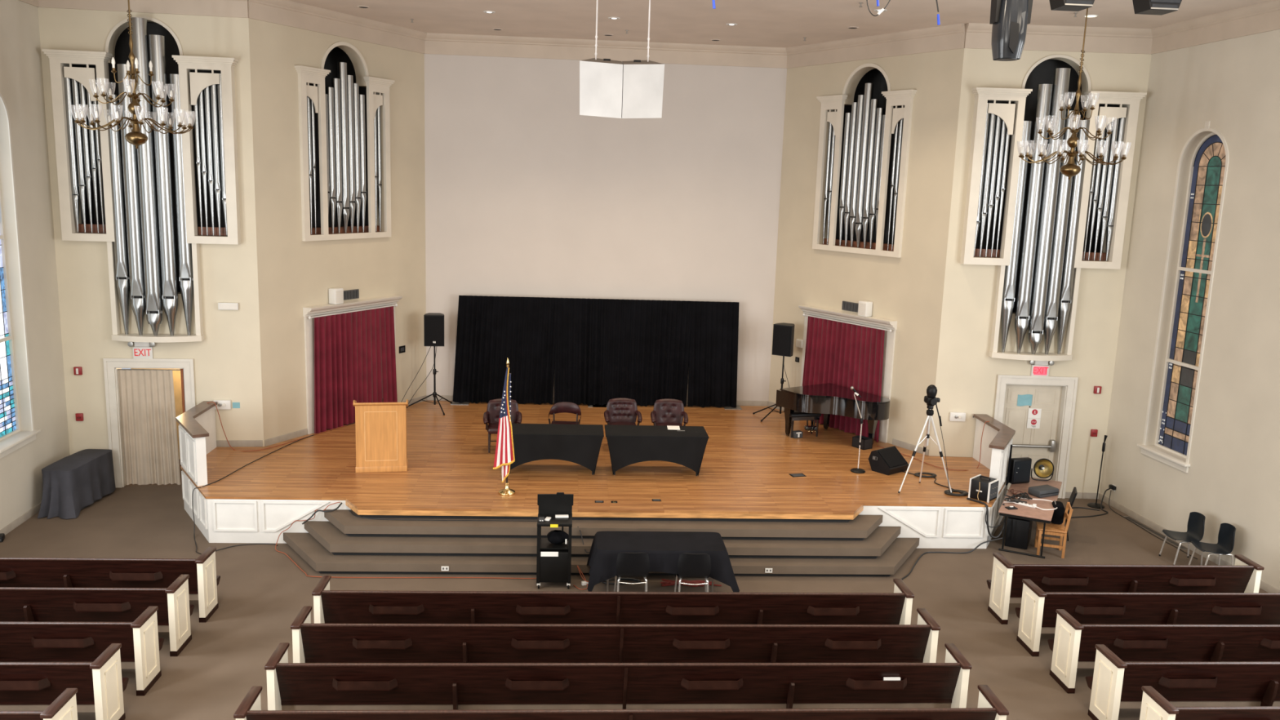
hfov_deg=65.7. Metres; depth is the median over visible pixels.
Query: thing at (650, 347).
curtain
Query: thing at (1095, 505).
microphone stand
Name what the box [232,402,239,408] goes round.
note
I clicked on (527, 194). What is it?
wall
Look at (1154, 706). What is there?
pew
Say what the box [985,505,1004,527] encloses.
cable
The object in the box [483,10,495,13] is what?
recessed light
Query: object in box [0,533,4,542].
pouch
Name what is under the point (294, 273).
wall
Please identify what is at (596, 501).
floor plate
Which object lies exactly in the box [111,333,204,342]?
shelf
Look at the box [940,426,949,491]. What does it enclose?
cable
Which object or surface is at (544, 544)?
shelf
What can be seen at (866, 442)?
crate
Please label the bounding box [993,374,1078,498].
door
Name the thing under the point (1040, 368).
exit sign
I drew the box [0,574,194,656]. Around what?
pew
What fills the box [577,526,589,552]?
cable
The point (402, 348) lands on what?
wall plate
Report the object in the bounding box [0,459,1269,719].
floor
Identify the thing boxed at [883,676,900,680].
booklet
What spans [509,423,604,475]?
covered table
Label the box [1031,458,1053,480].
heater
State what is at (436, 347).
cable
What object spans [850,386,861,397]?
microphone
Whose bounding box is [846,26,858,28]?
recessed light
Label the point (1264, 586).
baseboard
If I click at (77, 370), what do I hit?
fire alarm
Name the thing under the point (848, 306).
air vent
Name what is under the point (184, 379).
door frame
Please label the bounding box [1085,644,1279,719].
pew
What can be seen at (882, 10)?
cable
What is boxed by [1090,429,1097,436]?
fire alarm
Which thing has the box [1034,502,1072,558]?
wooden chair
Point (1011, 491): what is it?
cable tangle
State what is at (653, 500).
floor plate
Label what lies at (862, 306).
grille
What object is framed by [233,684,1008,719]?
pew
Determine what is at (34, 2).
trim
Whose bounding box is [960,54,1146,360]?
pipe organ
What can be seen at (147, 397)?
curtain
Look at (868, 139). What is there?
pipe organ
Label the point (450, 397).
baseboard
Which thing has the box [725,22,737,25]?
recessed light
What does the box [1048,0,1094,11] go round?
floodlight
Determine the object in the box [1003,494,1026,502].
cable tangle
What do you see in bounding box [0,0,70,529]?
wall
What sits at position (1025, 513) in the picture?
work table
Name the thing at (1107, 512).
cable
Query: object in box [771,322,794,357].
loudspeaker
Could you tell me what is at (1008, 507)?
wallet
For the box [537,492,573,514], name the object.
monitor
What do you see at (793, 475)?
floor plate
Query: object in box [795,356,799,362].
wall plate
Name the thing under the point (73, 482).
covered table
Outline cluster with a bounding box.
[579,0,664,118]
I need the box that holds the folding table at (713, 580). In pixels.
[605,577,714,591]
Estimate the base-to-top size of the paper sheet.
0.003 m
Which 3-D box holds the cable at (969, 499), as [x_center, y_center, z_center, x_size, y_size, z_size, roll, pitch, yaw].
[5.752,2.640,16.498,0.654,0.582,0.275,5,11,16]
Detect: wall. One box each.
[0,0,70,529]
[37,7,263,454]
[175,400,217,486]
[248,17,426,446]
[424,53,786,405]
[768,48,964,455]
[928,48,1151,495]
[973,413,1015,492]
[1099,29,1279,590]
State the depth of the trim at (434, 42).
21.55 m
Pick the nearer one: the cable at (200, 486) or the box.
the cable at (200, 486)
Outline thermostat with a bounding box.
[795,338,803,347]
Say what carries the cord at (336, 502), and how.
on the steps
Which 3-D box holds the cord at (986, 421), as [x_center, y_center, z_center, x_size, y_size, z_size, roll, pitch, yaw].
[5.444,1.497,18.949,2.146,0.910,0.708,9,12,35]
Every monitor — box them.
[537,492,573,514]
[868,445,908,475]
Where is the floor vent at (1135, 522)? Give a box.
[1122,515,1187,550]
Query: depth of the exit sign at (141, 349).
17.86 m
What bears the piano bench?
on the stage
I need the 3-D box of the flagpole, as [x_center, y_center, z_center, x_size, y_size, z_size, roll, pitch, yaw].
[-2.139,1.074,16.005,0.280,2.245,0.280,1,10,-4]
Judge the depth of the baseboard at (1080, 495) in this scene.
19.45 m
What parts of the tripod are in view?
crown, pan handle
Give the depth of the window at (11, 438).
16.16 m
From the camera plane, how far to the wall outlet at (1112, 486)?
18.96 m
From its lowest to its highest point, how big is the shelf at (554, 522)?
0.045 m
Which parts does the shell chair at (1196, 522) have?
leg, leg, leg, leg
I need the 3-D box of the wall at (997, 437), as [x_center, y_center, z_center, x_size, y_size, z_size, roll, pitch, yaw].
[6.463,1.689,18.012,0.600,0.869,2.537,4,10,12]
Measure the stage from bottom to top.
0.805 m
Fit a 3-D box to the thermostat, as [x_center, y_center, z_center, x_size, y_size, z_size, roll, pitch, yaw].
[3.570,-0.370,22.169,0.053,0.180,0.200,-5,12,-33]
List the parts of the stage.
panel, panel, panel, cable coil, cable coil, panel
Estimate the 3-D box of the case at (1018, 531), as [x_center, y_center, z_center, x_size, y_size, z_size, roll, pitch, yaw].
[6.433,2.864,16.831,0.365,0.500,0.600,7,11,26]
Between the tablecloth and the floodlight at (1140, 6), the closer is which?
the floodlight at (1140, 6)
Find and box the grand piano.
[775,382,890,444]
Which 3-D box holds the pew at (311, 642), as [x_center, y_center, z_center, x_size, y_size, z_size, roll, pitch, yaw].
[-0.230,3.394,11.654,7.398,0.860,0.640,1,10,-4]
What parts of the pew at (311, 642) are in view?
cap rail, panel, seat, rail, backrest, panel, cap rail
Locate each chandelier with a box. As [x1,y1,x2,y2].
[70,0,195,149]
[1017,8,1131,180]
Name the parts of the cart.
post, paper strip, post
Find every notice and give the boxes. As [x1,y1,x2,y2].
[1017,394,1032,406]
[1026,418,1040,428]
[1027,408,1041,418]
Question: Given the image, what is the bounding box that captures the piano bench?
[789,410,821,437]
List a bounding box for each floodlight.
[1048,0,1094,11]
[1132,0,1182,14]
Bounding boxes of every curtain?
[117,368,180,484]
[307,303,397,433]
[450,295,606,407]
[592,298,742,409]
[802,313,892,442]
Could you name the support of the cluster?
hanging from the ceiling
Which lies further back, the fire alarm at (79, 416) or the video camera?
the fire alarm at (79, 416)
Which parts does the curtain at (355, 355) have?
curtain rod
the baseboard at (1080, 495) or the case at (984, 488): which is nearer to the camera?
the case at (984, 488)
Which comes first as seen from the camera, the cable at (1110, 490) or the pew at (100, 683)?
the pew at (100, 683)
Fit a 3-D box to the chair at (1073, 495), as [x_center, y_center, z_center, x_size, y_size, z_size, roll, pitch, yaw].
[7.253,2.640,17.212,0.510,0.862,0.400,6,11,20]
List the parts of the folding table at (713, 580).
leg, leg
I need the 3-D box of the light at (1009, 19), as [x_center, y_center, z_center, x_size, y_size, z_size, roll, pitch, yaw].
[3.661,-3.432,9.793,0.370,0.905,0.304,1,10,-4]
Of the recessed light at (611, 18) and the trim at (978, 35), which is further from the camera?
the recessed light at (611, 18)
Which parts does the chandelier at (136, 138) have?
arm, arm, arm, arm, bulb, arm, arm, arm, arm, arm, arm, bulb, suspension rod, arm, stem, bulb, arm, arm, arm, bulb, arm, arm, arm, arm, arm, arm, arm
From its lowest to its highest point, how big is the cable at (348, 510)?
0.026 m
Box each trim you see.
[18,0,39,7]
[38,0,248,17]
[248,0,426,53]
[302,295,402,434]
[424,32,786,68]
[786,22,966,68]
[798,305,897,443]
[964,22,1152,53]
[1151,0,1279,53]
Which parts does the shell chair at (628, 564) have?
leg, leg, leg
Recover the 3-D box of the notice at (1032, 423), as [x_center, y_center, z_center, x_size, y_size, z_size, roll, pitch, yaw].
[7.682,1.239,19.359,0.250,0.195,0.006,2,10,0]
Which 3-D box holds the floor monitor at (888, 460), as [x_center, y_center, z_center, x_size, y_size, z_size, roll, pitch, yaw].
[4.566,1.832,18.213,0.566,0.400,0.500,-7,13,-39]
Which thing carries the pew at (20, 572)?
on the floor
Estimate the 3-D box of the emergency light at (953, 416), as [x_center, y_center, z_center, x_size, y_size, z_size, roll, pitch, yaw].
[6.136,1.098,19.159,0.300,0.175,0.080,2,10,0]
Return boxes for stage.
[180,400,1007,548]
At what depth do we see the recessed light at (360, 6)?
18.13 m
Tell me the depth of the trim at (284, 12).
18.89 m
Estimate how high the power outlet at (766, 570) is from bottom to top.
0.070 m
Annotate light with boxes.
[213,400,231,409]
[217,302,239,310]
[356,5,369,8]
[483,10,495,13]
[608,17,620,19]
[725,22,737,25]
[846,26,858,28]
[873,8,887,11]
[949,412,965,421]
[989,0,1032,61]
[1083,14,1097,17]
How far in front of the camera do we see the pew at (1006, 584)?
13.78 m
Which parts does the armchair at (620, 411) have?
armrest, backrest, seat, armrest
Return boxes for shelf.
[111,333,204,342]
[537,513,572,526]
[539,537,568,549]
[988,351,1072,360]
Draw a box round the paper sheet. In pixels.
[666,425,679,430]
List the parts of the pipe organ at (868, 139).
cornice, arch moulding, cornice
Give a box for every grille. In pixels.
[336,290,343,302]
[857,302,866,315]
[877,446,907,467]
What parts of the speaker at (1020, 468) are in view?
panel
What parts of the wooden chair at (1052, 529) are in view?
leg, leg, seat, leg, leg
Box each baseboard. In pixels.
[0,502,41,535]
[216,440,262,447]
[264,428,306,446]
[401,395,426,405]
[426,395,768,406]
[768,401,784,410]
[892,439,928,455]
[1064,492,1098,499]
[1098,493,1279,593]
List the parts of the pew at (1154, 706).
panel moulding, panel, cap rail, rail, backrest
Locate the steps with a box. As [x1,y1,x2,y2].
[283,509,919,576]
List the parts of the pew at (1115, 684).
seat, panel moulding, panel, cap rail, seat rail, seat, backrest, rail, support leg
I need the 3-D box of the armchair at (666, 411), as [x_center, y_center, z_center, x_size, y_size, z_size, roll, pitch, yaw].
[0.558,1.255,19.241,0.725,0.921,0.618,2,10,-2]
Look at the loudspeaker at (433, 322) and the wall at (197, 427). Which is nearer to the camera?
the wall at (197, 427)
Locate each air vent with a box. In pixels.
[343,288,359,300]
[841,301,858,312]
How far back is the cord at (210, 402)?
18.19 m
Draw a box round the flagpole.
[497,358,515,496]
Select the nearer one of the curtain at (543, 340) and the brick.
the brick
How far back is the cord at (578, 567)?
14.61 m
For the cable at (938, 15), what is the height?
0.593 m
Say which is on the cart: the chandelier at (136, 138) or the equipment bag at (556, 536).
the equipment bag at (556, 536)
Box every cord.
[207,401,346,451]
[275,502,536,578]
[573,565,588,590]
[660,578,721,586]
[876,421,989,471]
[1017,497,1057,510]
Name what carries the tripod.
on the stage
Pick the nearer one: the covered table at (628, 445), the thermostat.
the covered table at (628, 445)
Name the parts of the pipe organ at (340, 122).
cornice, arch moulding, cornice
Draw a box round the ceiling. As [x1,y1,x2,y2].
[288,0,1271,47]
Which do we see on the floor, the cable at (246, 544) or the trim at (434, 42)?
the cable at (246, 544)
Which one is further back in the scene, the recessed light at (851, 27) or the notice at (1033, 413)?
the notice at (1033, 413)
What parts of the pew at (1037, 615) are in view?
seat, panel moulding, panel, cap rail, seat rail, seat, backrest, rail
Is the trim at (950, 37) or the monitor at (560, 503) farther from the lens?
the trim at (950, 37)
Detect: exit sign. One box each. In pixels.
[127,342,155,358]
[1029,360,1053,376]
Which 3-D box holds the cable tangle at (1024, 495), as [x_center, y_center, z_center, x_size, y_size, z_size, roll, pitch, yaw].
[6.489,2.323,16.871,0.311,0.065,0.341,1,10,-4]
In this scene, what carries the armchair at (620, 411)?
on the stage
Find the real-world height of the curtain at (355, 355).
2.342 m
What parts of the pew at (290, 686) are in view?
cap rail, panel, seat rail, seat, rail, backrest, panel, cap rail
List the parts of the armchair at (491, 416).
armrest, leg, seat, backrest, armrest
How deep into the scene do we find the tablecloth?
13.99 m
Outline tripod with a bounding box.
[897,404,952,493]
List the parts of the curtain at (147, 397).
curtain rod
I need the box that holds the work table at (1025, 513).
[998,476,1062,558]
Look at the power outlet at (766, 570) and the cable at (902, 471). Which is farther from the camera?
the cable at (902, 471)
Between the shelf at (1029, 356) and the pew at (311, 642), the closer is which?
the pew at (311, 642)
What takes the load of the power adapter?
on the floor
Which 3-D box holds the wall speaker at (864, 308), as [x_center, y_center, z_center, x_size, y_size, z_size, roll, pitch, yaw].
[4.616,-1.052,20.341,0.184,0.310,0.240,-5,12,-33]
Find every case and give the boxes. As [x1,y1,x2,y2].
[968,474,999,502]
[1004,516,1032,549]
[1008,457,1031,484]
[1027,484,1058,497]
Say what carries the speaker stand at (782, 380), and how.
on the stage
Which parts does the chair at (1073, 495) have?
backrest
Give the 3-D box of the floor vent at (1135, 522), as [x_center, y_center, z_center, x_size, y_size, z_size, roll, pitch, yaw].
[9.130,3.057,17.629,0.120,0.009,1.700,1,10,-7]
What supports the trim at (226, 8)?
attached to the wall at (227, 363)
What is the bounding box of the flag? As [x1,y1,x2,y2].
[493,367,515,482]
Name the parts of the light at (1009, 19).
yoke arm, vent panel, panel, yoke arm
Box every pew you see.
[0,546,220,622]
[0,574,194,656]
[0,606,164,696]
[0,643,128,719]
[0,688,77,719]
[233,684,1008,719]
[264,642,972,710]
[290,606,940,662]
[311,575,914,624]
[986,552,1264,624]
[1015,578,1279,656]
[1047,608,1279,693]
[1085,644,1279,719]
[1139,685,1279,719]
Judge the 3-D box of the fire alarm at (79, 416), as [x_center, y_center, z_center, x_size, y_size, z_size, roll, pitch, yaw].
[-10.139,1.034,17.942,0.120,0.140,0.055,0,10,-8]
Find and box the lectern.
[352,398,408,472]
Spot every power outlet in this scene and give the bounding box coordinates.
[441,566,448,570]
[764,568,772,573]
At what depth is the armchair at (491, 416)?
18.85 m
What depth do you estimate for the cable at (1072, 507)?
18.82 m
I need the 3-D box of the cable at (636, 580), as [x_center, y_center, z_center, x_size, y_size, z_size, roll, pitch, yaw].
[-0.275,3.269,14.627,0.580,0.049,0.202,1,10,-4]
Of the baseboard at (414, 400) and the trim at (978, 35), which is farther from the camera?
the baseboard at (414, 400)
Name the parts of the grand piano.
leg, leg, lid, leg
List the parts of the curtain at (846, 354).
curtain rod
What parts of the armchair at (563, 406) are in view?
seat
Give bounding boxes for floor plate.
[595,500,603,502]
[652,498,661,501]
[789,473,806,477]
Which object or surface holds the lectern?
on the stage
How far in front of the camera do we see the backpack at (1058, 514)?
16.44 m
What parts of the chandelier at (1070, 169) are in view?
arm, arm, arm, arm, arm, arm, arm, arm, arm, stem, arm, suspension rod, arm, arm, arm, arm, arm, arm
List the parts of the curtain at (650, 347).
drape panel, drape panel, plate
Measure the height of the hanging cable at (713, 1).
0.533 m
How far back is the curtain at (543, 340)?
22.38 m
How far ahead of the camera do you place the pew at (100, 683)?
10.19 m
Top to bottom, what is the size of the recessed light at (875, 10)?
0.013 m
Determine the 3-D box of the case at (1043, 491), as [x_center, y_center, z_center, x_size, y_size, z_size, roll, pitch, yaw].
[6.965,2.264,17.122,0.460,0.130,0.284,-3,11,-25]
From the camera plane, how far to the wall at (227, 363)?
17.78 m
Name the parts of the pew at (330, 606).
panel, cap rail, rail, backrest, panel, cap rail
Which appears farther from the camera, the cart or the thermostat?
the thermostat
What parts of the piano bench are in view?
leg, seat, leg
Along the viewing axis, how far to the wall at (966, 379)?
18.87 m
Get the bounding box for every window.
[0,93,40,458]
[1137,120,1228,472]
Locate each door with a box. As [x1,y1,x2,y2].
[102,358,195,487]
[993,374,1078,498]
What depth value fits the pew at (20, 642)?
11.07 m
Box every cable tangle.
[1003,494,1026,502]
[1005,488,1029,496]
[1013,492,1032,499]
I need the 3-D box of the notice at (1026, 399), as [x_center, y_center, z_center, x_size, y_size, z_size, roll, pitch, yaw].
[7.476,0.782,19.278,0.280,0.240,0.009,2,10,1]
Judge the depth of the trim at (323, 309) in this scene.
19.40 m
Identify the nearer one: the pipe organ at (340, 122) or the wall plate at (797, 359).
the pipe organ at (340, 122)
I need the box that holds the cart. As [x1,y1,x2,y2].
[536,492,573,588]
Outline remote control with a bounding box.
[544,516,551,520]
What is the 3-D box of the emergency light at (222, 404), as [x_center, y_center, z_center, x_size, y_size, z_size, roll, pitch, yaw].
[-7.672,0.823,18.218,0.300,0.175,0.080,0,10,-8]
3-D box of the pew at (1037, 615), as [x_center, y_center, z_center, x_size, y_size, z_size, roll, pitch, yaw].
[6.848,3.367,13.075,3.658,0.860,0.640,1,10,-4]
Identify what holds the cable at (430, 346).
hanging from the loudspeaker at (433, 322)
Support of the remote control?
on the cart
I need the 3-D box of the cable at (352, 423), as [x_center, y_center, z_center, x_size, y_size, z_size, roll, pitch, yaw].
[-6.500,1.623,18.458,0.316,0.012,5.103,5,11,15]
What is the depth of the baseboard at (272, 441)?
18.93 m
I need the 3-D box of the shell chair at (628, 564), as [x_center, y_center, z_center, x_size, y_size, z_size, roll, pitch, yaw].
[-0.116,3.009,13.949,0.478,0.816,0.508,1,10,-4]
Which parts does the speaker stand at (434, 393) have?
leg, leg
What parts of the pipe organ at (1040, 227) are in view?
cornice, arch moulding, cornice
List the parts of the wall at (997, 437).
cap rail, moulding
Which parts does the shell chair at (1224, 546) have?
leg, leg, leg, leg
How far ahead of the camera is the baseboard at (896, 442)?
19.74 m
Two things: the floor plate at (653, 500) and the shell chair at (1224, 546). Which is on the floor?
the shell chair at (1224, 546)
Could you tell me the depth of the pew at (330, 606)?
12.33 m
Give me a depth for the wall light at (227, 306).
17.89 m
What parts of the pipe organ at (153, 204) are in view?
cornice, arch moulding, cornice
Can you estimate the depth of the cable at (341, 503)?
15.58 m
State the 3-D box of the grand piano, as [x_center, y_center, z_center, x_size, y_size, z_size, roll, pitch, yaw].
[3.923,1.170,20.119,1.390,0.990,1.992,-5,12,-33]
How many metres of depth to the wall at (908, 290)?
19.82 m
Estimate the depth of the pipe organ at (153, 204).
17.23 m
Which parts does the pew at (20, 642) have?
rail, seat, backrest, seat rail, cap rail, panel, panel moulding, seat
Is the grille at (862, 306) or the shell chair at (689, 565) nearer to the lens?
the shell chair at (689, 565)
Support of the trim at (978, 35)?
attached to the wall at (966, 379)
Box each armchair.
[483,398,521,453]
[548,401,581,424]
[604,397,642,444]
[650,398,688,426]
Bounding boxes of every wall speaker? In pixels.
[328,287,343,304]
[857,300,872,316]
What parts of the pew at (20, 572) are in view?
rail, backrest, seat rail, seat, cap rail, panel, panel moulding, seat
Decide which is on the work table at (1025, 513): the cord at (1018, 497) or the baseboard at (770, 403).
the cord at (1018, 497)
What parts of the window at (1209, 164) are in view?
sill, sash, stained glass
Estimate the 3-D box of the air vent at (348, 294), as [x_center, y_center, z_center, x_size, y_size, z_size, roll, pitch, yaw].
[-5.876,-1.321,20.083,0.041,0.190,0.520,7,11,25]
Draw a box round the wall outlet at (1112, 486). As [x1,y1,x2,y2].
[1108,484,1115,491]
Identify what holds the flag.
hanging from the flagpole
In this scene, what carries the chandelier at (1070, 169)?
hanging from the ceiling
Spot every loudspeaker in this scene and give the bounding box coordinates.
[423,312,444,347]
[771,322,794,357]
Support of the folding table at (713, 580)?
on the floor
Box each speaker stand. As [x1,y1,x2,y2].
[406,347,452,414]
[752,356,786,422]
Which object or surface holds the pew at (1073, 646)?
on the floor
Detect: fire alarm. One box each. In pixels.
[73,366,82,374]
[75,413,83,421]
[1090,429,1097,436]
[1093,386,1102,393]
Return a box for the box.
[792,430,802,438]
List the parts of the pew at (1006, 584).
seat, panel moulding, panel, cap rail, seat rail, seat, backrest, rail, panel, cap rail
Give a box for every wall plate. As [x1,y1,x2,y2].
[399,345,405,353]
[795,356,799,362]
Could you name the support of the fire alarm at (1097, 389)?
attached to the wall at (966, 379)
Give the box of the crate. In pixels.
[851,435,872,449]
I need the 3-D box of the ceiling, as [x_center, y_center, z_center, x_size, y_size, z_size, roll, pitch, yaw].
[0.449,-4.460,7.621,23.500,0.120,30.500,1,10,-4]
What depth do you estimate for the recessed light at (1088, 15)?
16.65 m
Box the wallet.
[1004,506,1017,509]
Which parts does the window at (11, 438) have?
stained glass, sash, sill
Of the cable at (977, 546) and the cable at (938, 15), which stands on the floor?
the cable at (977, 546)
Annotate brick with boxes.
[538,516,544,521]
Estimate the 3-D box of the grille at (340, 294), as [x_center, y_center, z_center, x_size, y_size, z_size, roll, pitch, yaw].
[-5.931,-1.251,19.591,0.006,0.239,0.190,7,11,25]
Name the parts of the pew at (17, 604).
rail, backrest, seat rail, seat, cap rail, panel, panel moulding, seat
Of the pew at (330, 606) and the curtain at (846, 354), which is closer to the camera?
the pew at (330, 606)
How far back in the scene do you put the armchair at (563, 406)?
19.19 m
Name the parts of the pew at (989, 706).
cap rail, panel, rail, backrest, panel, cap rail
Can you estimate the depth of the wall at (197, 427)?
16.55 m
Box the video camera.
[924,384,940,406]
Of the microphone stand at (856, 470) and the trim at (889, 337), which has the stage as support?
the microphone stand at (856, 470)
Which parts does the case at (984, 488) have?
edge trim, edge trim, connector panel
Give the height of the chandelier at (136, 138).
2.704 m
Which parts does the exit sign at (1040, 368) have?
lit panel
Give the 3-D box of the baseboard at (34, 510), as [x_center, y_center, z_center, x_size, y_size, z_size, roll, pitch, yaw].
[-8.802,4.604,5.463,0.020,0.120,25.980,1,10,-7]
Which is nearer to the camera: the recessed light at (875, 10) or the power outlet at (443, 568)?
the power outlet at (443, 568)
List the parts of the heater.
reflector dish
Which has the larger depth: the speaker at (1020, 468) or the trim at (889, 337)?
the trim at (889, 337)
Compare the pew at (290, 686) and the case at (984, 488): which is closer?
the pew at (290, 686)
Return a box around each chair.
[613,552,649,591]
[674,553,711,591]
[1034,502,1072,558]
[1064,487,1077,541]
[1159,511,1205,564]
[1188,523,1235,565]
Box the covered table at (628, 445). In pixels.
[604,424,709,475]
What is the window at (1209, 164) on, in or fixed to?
in the wall at (1233, 476)
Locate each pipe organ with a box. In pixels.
[41,15,240,342]
[294,41,395,241]
[812,62,916,257]
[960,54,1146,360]
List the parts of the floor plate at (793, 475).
lid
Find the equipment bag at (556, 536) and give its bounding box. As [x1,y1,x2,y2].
[546,529,568,544]
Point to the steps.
(348, 543)
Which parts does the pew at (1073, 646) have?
seat, panel moulding, panel, cap rail, seat rail, seat, backrest, rail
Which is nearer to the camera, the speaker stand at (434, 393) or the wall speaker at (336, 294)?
the wall speaker at (336, 294)
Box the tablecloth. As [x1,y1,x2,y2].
[586,531,739,592]
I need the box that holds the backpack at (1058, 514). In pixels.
[1050,499,1064,524]
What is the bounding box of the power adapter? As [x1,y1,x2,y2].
[581,581,588,585]
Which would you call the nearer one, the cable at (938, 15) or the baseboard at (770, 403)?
the cable at (938, 15)
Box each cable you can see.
[191,486,201,554]
[201,422,354,487]
[215,543,277,551]
[302,502,342,524]
[348,510,537,521]
[400,346,431,402]
[408,346,436,404]
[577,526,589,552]
[601,577,640,584]
[712,0,715,8]
[866,0,890,16]
[901,537,1002,579]
[902,471,962,493]
[935,0,940,25]
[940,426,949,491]
[966,497,1004,538]
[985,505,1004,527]
[1071,488,1111,518]
[1071,506,1099,511]
[1108,489,1197,559]
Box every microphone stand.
[850,394,865,473]
[1087,435,1107,508]
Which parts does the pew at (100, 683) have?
rail, seat, backrest, seat rail, cap rail, panel, panel moulding, seat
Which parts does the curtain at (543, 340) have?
plate, drape panel, drape panel, plate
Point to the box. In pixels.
(797, 433)
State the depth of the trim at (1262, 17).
16.20 m
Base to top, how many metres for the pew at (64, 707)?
0.860 m
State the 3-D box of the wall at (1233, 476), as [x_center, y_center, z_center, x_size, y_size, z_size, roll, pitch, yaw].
[10.886,0.710,6.024,0.303,8.830,26.000,1,10,-7]
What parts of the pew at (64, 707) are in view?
rail, backrest, cap rail, panel, panel moulding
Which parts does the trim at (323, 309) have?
doorway panel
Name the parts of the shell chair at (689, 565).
leg, leg, leg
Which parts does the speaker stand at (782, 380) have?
leg, leg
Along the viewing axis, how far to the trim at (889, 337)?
20.20 m
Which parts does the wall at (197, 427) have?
moulding, cap rail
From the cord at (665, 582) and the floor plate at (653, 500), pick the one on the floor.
the cord at (665, 582)
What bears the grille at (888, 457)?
attached to the floor monitor at (888, 460)
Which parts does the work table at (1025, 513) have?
leg frame, power strip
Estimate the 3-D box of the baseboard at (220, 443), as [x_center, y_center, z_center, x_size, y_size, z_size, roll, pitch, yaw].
[-7.461,1.552,18.411,0.880,0.120,0.021,0,10,-8]
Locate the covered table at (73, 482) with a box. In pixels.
[37,448,115,519]

